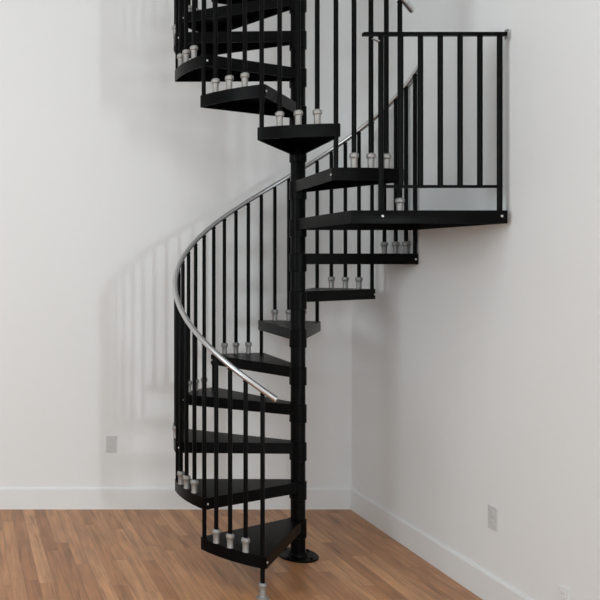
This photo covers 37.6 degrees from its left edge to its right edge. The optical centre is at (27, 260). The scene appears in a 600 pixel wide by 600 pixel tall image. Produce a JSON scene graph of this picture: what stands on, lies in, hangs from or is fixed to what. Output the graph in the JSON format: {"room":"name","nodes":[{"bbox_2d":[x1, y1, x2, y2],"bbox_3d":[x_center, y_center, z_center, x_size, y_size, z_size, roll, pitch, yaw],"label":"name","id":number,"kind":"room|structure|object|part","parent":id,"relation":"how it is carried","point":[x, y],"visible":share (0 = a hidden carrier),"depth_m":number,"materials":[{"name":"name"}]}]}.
{"room":"stairwell","nodes":[
{"label":"stairwell","id":0,"kind":"room"},
{"bbox_2d":[0,0,351,486],"bbox_3d":[-1.191,-0.747,6.077,7.623,5.200,0.200,0,0,0],"label":"wall","id":1,"kind":"structure","parent":0,"point":[111,166],"depth_m":5.98,"materials":[{"name":"white paint"}]},
{"bbox_2d":[106,436,115,452],"bbox_3d":[0.622,1.369,5.971,0.076,0.125,0.010,0,0,0],"label":"wall outlet","id":2,"kind":"object","parent":1,"relation":"attached to","point":[110,440],"visible":1,"depth_m":5.97,"materials":[{"name":"white plastic"}]},
{"bbox_2d":[0,487,351,508],"bbox_3d":[-1.192,1.773,5.969,7.221,0.160,0.016,0,0,0],"label":"baseboard","id":3,"kind":"structure","parent":1,"relation":"attached to","point":[10,497],"depth_m":5.96,"materials":[{"name":"white paint"}]},
{"bbox_2d":[0,509,481,599],"bbox_3d":[0.748,1.903,0.901,11.500,0.100,10.551,0,0,0],"label":"floor","id":4,"kind":"structure","parent":0,"point":[46,554],"depth_m":4.90,"materials":[{"name":"brown wood"}]},
{"bbox_2d":[172,0,508,599],"bbox_3d":[1.700,-0.699,4.963,1.600,5.103,1.724,0,0,0],"label":"spiral staircase","id":5,"kind":"structure","parent":4,"relation":"on","point":[258,546],"depth_m":4.80,"materials":[{"name":"black metal"}]},
{"bbox_3d":[1.605,-0.236,5.182,1.553,2.007,1.189,0,0,-31],"label":"handrail","id":6,"kind":"part","parent":5,"relation":"part of","materials":[{"name":"silver metal"}]},
{"bbox_3d":[1.698,1.837,5.026,0.248,0.032,0.248,0,0,0],"label":"plate","id":7,"kind":"part","parent":5,"relation":"part of","materials":[{"name":"black metal"}]},
{"bbox_3d":[1.841,-0.686,4.170,0.027,0.973,0.027,0,0,0],"label":"guard post","id":8,"kind":"part","parent":5,"relation":"part of","materials":[{"name":"black metal"}]},
{"bbox_3d":[1.519,-2.304,5.026,1.195,1.889,1.553,0,0,0],"label":"handrail","id":9,"kind":"part","parent":5,"relation":"part of","materials":[{"name":"silver metal"}]},
{"bbox_3d":[2.119,-1.181,4.170,0.745,0.018,0.032,0,0,0],"label":"guard rail","id":10,"kind":"part","parent":5,"relation":"part of","materials":[{"name":"black metal"}]},
{"bbox_3d":[2.151,-0.387,4.170,0.599,0.015,0.020,0,0,0],"label":"guard rail","id":11,"kind":"part","parent":5,"relation":"part of","materials":[{"name":"black metal"}]},
{"bbox_3d":[2.460,-0.686,4.170,0.027,0.973,0.027,0,0,0],"label":"guard post","id":12,"kind":"part","parent":5,"relation":"part of","materials":[{"name":"black metal"}]},
{"bbox_2d":[352,0,599,599],"bbox_3d":[4.359,-0.747,4.502,3.877,5.200,3.351,0,0,0],"label":"wall","id":13,"kind":"structure","parent":0,"point":[476,362],"depth_m":4.28,"materials":[{"name":"white paint"}]},
{"bbox_2d":[351,488,532,599],"bbox_3d":[2.495,1.773,4.394,0.016,0.160,3.140,0,0,-3],"label":"baseboard","id":14,"kind":"structure","parent":13,"relation":"attached to","point":[474,578],"depth_m":4.83,"materials":[{"name":"white paint"}]},
{"bbox_2d":[488,504,497,531],"bbox_3d":[2.502,1.383,4.306,0.010,0.125,0.076,0,0,-3],"label":"wall outlet","id":15,"kind":"object","parent":13,"relation":"attached to","point":[492,511],"visible":1,"depth_m":4.30,"materials":[{"name":"white plastic"}]},
{"bbox_2d":[558,584,569,599],"bbox_3d":[2.530,1.598,3.776,0.010,0.115,0.070,0,0,-3],"label":"wall outlet","id":16,"kind":"object","parent":13,"relation":"attached to","point":[563,593],"visible":1,"depth_m":3.77,"materials":[{"name":"white paint"}]},
{"bbox_2d":[560,589,565,598],"bbox_3d":[2.526,1.572,3.776,0.003,0.032,0.034,0,0,-3],"label":"socket","id":17,"kind":"object","parent":16,"relation":"attached to","point":[562,591],"depth_m":3.78,"materials":[{"name":"grey plastic"}]}
]}

